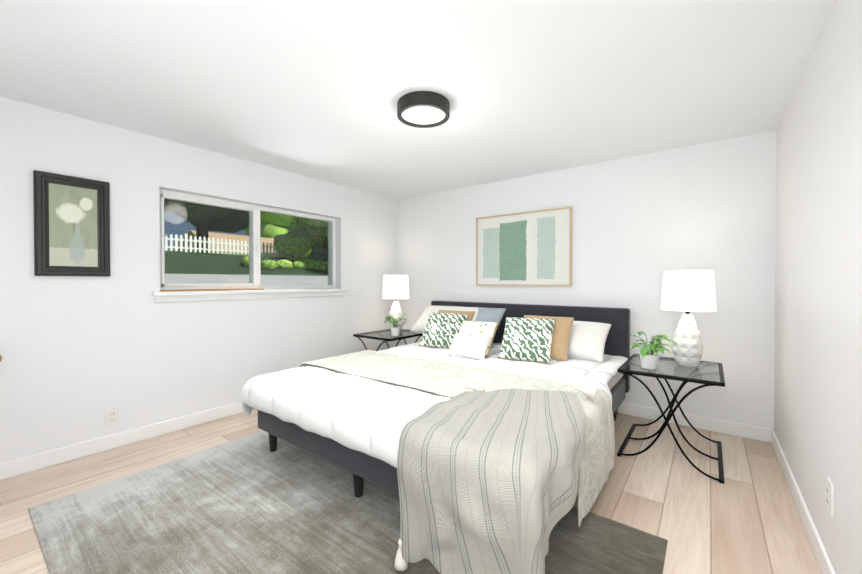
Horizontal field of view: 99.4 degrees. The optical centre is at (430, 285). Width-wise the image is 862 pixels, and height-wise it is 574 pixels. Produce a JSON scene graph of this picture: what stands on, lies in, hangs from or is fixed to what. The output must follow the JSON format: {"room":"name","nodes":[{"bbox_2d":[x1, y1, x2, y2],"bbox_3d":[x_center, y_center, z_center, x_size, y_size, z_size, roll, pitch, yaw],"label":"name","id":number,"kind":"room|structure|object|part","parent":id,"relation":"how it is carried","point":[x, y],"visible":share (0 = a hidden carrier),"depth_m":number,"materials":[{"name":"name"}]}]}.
{"room":"bedroom","nodes":[
{"label":"bedroom","id":0,"kind":"room"},
{"bbox_2d":[0,96,396,462],"bbox_3d":[-1.722,0.007,3.092,0.220,2.130,3.960,0,1,37],"label":"wall","id":1,"kind":"structure","parent":0,"point":[80,355],"depth_m":2.52,"materials":[{"name":"white paint"}]},
{"bbox_2d":[33,170,109,275],"bbox_3d":[-2.200,-0.362,2.251,0.032,0.610,0.335,0,1,37],"label":"framed picture","id":2,"kind":"object","parent":1,"relation":"attached to","point":[71,225],"visible":0.98,"depth_m":2.24,"materials":[{"name":"black wood"}]},
{"bbox_2d":[105,407,118,426],"bbox_3d":[-2.104,0.869,2.410,0.008,0.114,0.070,0,1,37],"label":"electrical outlet","id":3,"kind":"object","parent":1,"relation":"attached to","point":[111,416],"visible":1,"depth_m":2.41,"materials":[{"name":"white plastic"}]},
{"bbox_2d":[0,402,252,479],"bbox_3d":[-1.629,1.025,3.031,0.014,0.095,3.960,0,1,37],"label":"baseboard","id":4,"kind":"structure","parent":1,"relation":"attached to","point":[22,465],"depth_m":2.39,"materials":[{"name":"white"}]},
{"bbox_2d":[152,189,346,301],"bbox_3d":[-1.498,-0.300,3.295,0.205,0.830,1.720,0,1,37],"label":"sliding window","id":5,"kind":"structure","parent":1,"relation":"in","point":[253,288],"depth_m":3.17,"materials":[{"name":"white plastic"}]},
{"bbox_3d":[-1.546,-0.338,3.331,0.014,0.685,1.550,0,1,37],"label":"glass","id":6,"kind":"part","parent":5,"relation":"part of","materials":[{"name":"clear glass"}]},
{"bbox_3d":[-1.469,0.078,3.276,0.130,0.075,1.720,0,1,37],"label":"sill","id":7,"kind":"part","parent":5,"relation":"part of","materials":[{"name":"white"}]},
{"bbox_2d":[0,409,821,573],"bbox_3d":[-0.247,1.143,1.978,3.930,0.120,4.400,0,1,37],"label":"floor","id":8,"kind":"structure","parent":0,"point":[744,518],"depth_m":1.90,"materials":[{"name":"brown wood"}]},
{"bbox_2d":[28,430,667,573],"bbox_3d":[-0.471,1.083,1.659,2.480,0.007,1.620,0,1,37],"label":"rug","id":9,"kind":"object","parent":8,"relation":"on","point":[250,504],"visible":0.71,"depth_m":1.64,"materials":[{"name":"grey carpet"}]},
{"bbox_2d":[353,329,422,350],"bbox_3d":[-0.416,0.789,3.914,0.530,0.550,0.623,0,1,37],"label":"nightstand","id":10,"kind":"object","parent":8,"relation":"on","point":[385,335],"visible":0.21,"depth_m":3.82,"materials":[{"name":"black metal"}]},
{"bbox_2d":[384,314,405,335],"bbox_3d":[-0.379,0.406,3.770,0.245,0.218,0.287,0,1,37],"label":"plant","id":11,"kind":"object","parent":10,"relation":"on","point":[395,329],"visible":1,"depth_m":3.71,"materials":[{"name":"green plant"}]},
{"bbox_3d":[-0.365,0.472,3.747,0.110,0.087,0.110,0,1,37],"label":"pot","id":12,"kind":"part","parent":11,"relation":"part of","materials":[{"name":"white ceramic"}]},
{"bbox_2d":[382,275,408,330],"bbox_3d":[-0.391,0.200,4.066,0.300,0.625,0.300,0,1,37],"label":"lamp","id":13,"kind":"object","parent":10,"relation":"on","point":[395,287],"visible":0.96,"depth_m":3.96,"materials":[{"name":"white ceramic"}]},
{"bbox_3d":[-0.391,0.018,4.064,0.300,0.260,0.300,0,1,37],"label":"lamp shade","id":14,"kind":"part","parent":13,"relation":"part of","materials":[{"name":"white fabric"}]},
{"bbox_2d":[241,301,629,573],"bbox_3d":[0.199,0.635,2.570,2.257,0.885,2.441,0,1,37],"label":"bed","id":15,"kind":"object","parent":8,"relation":"on","point":[478,437],"visible":1,"depth_m":1.74,"materials":[{"name":"grey fabric"}]},
{"bbox_2d":[241,342,627,467],"bbox_3d":[0.191,0.715,2.606,1.976,0.302,2.185,0,1,37],"label":"comforter","id":16,"kind":"object","parent":15,"relation":"on","point":[353,409],"depth_m":2.05,"materials":[{"name":"white fabric"}]},
{"bbox_3d":[0.227,0.838,2.655,1.780,0.163,2.115,0,1,37],"label":"frame","id":17,"kind":"part","parent":15,"relation":"part of","materials":[{"name":"grey fabric"}]},
{"bbox_2d":[447,334,490,359],"bbox_3d":[0.304,0.490,2.928,0.340,0.240,0.104,0,-43,29],"label":"pillow","id":18,"kind":"object","parent":15,"relation":"on","point":[463,346],"depth_m":2.88,"materials":[{"name":"white fabric"}]},
{"bbox_2d":[475,307,505,333],"bbox_3d":[0.472,0.388,3.483,0.400,0.102,0.500,0,46,37],"label":"pillow","id":19,"kind":"object","parent":15,"relation":"on","point":[482,314],"depth_m":3.48,"materials":[{"name":"fabric"}]},
{"bbox_2d":[397,388,586,573],"bbox_3d":[0.355,0.794,1.560,0.730,0.523,0.972,0,1,37],"label":"throw","id":20,"kind":"object","parent":15,"relation":"on","point":[486,476],"depth_m":1.28,"materials":[{"name":"beige fabric"}]},
{"bbox_3d":[0.817,0.525,3.582,2.010,0.685,0.080,0,1,37],"label":"headboard","id":21,"kind":"part","parent":15,"relation":"part of","materials":[{"name":"grey fabric"}]},
{"bbox_3d":[0.229,0.689,2.655,1.760,0.135,2.100,0,1,37],"label":"mattress","id":22,"kind":"part","parent":15,"relation":"part of","materials":[{"name":"beige fabric"}]},
{"bbox_2d":[617,354,724,483],"bbox_3d":[1.577,0.804,2.396,0.530,0.550,0.623,0,1,37],"label":"nightstand","id":23,"kind":"object","parent":8,"relation":"on","point":[706,373],"visible":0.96,"depth_m":2.29,"materials":[{"name":"black metal"}]},
{"bbox_2d":[630,331,677,368],"bbox_3d":[1.406,0.416,2.325,0.285,0.228,0.312,0,1,37],"label":"plant","id":24,"kind":"object","parent":23,"relation":"on","point":[649,360],"visible":1,"depth_m":2.30,"materials":[{"name":"green plant"}]},
{"bbox_3d":[1.398,0.484,2.341,0.116,0.091,0.116,0,1,37],"label":"pot","id":25,"kind":"part","parent":24,"relation":"part of","materials":[{"name":"white ceramic"}]},
{"bbox_2d":[661,270,715,366],"bbox_3d":[1.701,0.216,2.422,0.300,0.625,0.300,0,1,37],"label":"lamp","id":26,"kind":"object","parent":23,"relation":"on","point":[687,291],"visible":1,"depth_m":2.34,"materials":[{"name":"white ceramic"}]},
{"bbox_3d":[1.701,0.034,2.420,0.300,0.260,0.300,0,1,37],"label":"lamp shade","id":27,"kind":"part","parent":26,"relation":"part of","materials":[{"name":"white fabric"}]},
{"bbox_2d":[0,0,833,199],"bbox_3d":[-0.247,-1.107,1.956,3.930,0.120,4.400,0,1,37],"label":"ceiling","id":28,"kind":"structure","parent":0,"point":[316,89],"depth_m":1.82,"materials":[{"name":"white paint"}]},
{"bbox_2d":[397,91,449,127],"bbox_3d":[-0.043,-1.011,2.117,0.304,0.074,0.304,0,1,37],"label":"ceiling light","id":29,"kind":"object","parent":28,"relation":"attached to","point":[423,109],"visible":1,"depth_m":2.05,"materials":[{"name":"black metal"}]},
{"bbox_2d":[402,107,444,123],"bbox_3d":[-0.043,-0.985,2.117,0.251,0.006,0.251,0,1,37],"label":"diffuser","id":30,"kind":"object","parent":29,"relation":"attached to","point":[410,115],"depth_m":2.12,"materials":[{"name":"white"}]},
{"bbox_2d":[396,130,776,429],"bbox_3d":[1.020,0.002,3.630,3.930,2.130,0.220,0,1,37],"label":"wall","id":31,"kind":"structure","parent":0,"point":[641,224],"depth_m":2.91,"materials":[{"name":"white paint"}]},
{"bbox_2d":[476,207,571,285],"bbox_3d":[0.873,-0.351,3.577,0.975,0.710,0.035,0,1,37],"label":"canvas art","id":32,"kind":"object","parent":31,"relation":"attached to","point":[532,248],"visible":0.92,"depth_m":3.54,"materials":[{"name":"beige paper"}]},
{"bbox_2d":[618,402,771,442],"bbox_3d":[0.949,1.020,3.547,3.490,0.095,0.014,0,1,37],"label":"baseboard","id":33,"kind":"structure","parent":31,"relation":"attached to","point":[735,429],"depth_m":2.71,"materials":[{"name":"white"}]},
{"bbox_2d":[774,0,861,573],"bbox_3d":[1.229,0.029,0.843,0.220,2.130,3.960,0,1,37],"label":"wall","id":34,"kind":"structure","parent":0,"point":[818,359],"depth_m":1.41,"materials":[{"name":"white paint"}]},
{"bbox_2d":[771,429,835,573],"bbox_3d":[1.136,1.046,0.924,0.014,0.095,3.960,0,1,37],"label":"baseboard","id":35,"kind":"structure","parent":34,"relation":"attached to","point":[824,562],"depth_m":1.62,"materials":[{"name":"white"}]},
{"bbox_2d":[826,476,833,516],"bbox_3d":[1.453,0.769,1.333,0.008,0.114,0.070,0,1,37],"label":"electrical outlet","id":36,"kind":"object","parent":34,"relation":"attached to","point":[829,494],"visible":0.98,"depth_m":1.32,"materials":[{"name":"white plastic"}]},
{"label":"outside","id":37,"kind":"structure","parent":0,"visible":0},
{"bbox_2d":[165,251,240,255],"bbox_3d":[-24.641,-1.773,40.051,58.500,0.702,85.000,0,1,37],"label":"lawn","id":38,"kind":"structure","parent":37,"point":[203,253],"depth_m":13.35,"materials":[{"name":"green plant"}]},
{"bbox_2d":[164,199,248,253],"bbox_3d":[-9.483,-6.233,14.827,7.181,10.297,6.654,0,1,37],"label":"tree","id":39,"kind":"object","parent":38,"relation":"on","point":[210,222],"depth_m":14.96,"materials":[{"name":"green plant"}]},
{"bbox_2d":[174,230,280,257],"bbox_3d":[-16.905,-2.827,31.631,8.000,3.100,7.000,0,1,37],"label":"house","id":40,"kind":"structure","parent":38,"relation":"on","point":[211,235],"depth_m":29.66,"materials":[{"name":"beige"}]},
{"bbox_2d":[164,234,327,259],"bbox_3d":[-1.252,-1.595,22.875,0.090,0.680,44.025,0,1,37],"label":"fence","id":41,"kind":"object","parent":38,"relation":"on","point":[181,247],"depth_m":13.83,"materials":[{"name":"white wood"}]},
{"bbox_2d":[243,211,299,237],"bbox_3d":[-17.266,-6.854,44.272,14.908,10.398,12.618,0,1,37],"label":"tree","id":42,"kind":"object","parent":38,"relation":"on","point":[276,229],"depth_m":38.88,"materials":[{"name":"green plant"}]},
{"bbox_2d":[296,217,327,259],"bbox_3d":[-4.391,-5.427,21.645,8.384,9.933,7.968,0,1,37],"label":"tree","id":43,"kind":"object","parent":38,"relation":"on","point":[298,219],"depth_m":20.83,"materials":[{"name":"green plant"}]},
{"bbox_2d":[164,252,327,274],"bbox_3d":[-0.381,-0.836,21.575,2.500,0.935,85.000,0,1,37],"label":"bank","id":44,"kind":"object","parent":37,"point":[204,266],"depth_m":12.50,"materials":[{"name":"green plant"}]},
{"bbox_2d":[241,256,327,270],"bbox_3d":[-4.942,-0.799,15.122,1.258,0.725,5.476,0,1,37],"label":"hedge","id":45,"kind":"object","parent":44,"relation":"on","point":[287,264],"depth_m":13.94,"materials":[{"name":"green plant"}]},
{"bbox_2d":[274,217,327,259],"bbox_3d":[-4.045,-4.106,16.722,6.217,6.740,5.017,0,1,37],"label":"tree","id":46,"kind":"object","parent":44,"relation":"on","point":[293,242],"depth_m":15.81,"materials":[{"name":"green plant"}]},
{"bbox_2d":[165,274,327,285],"bbox_3d":[2.602,-0.243,19.308,5.000,0.350,85.000,0,1,37],"label":"road","id":47,"kind":"structure","parent":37,"point":[193,279],"depth_m":9.54,"materials":[{"name":"grey asphalt"}]}
]}

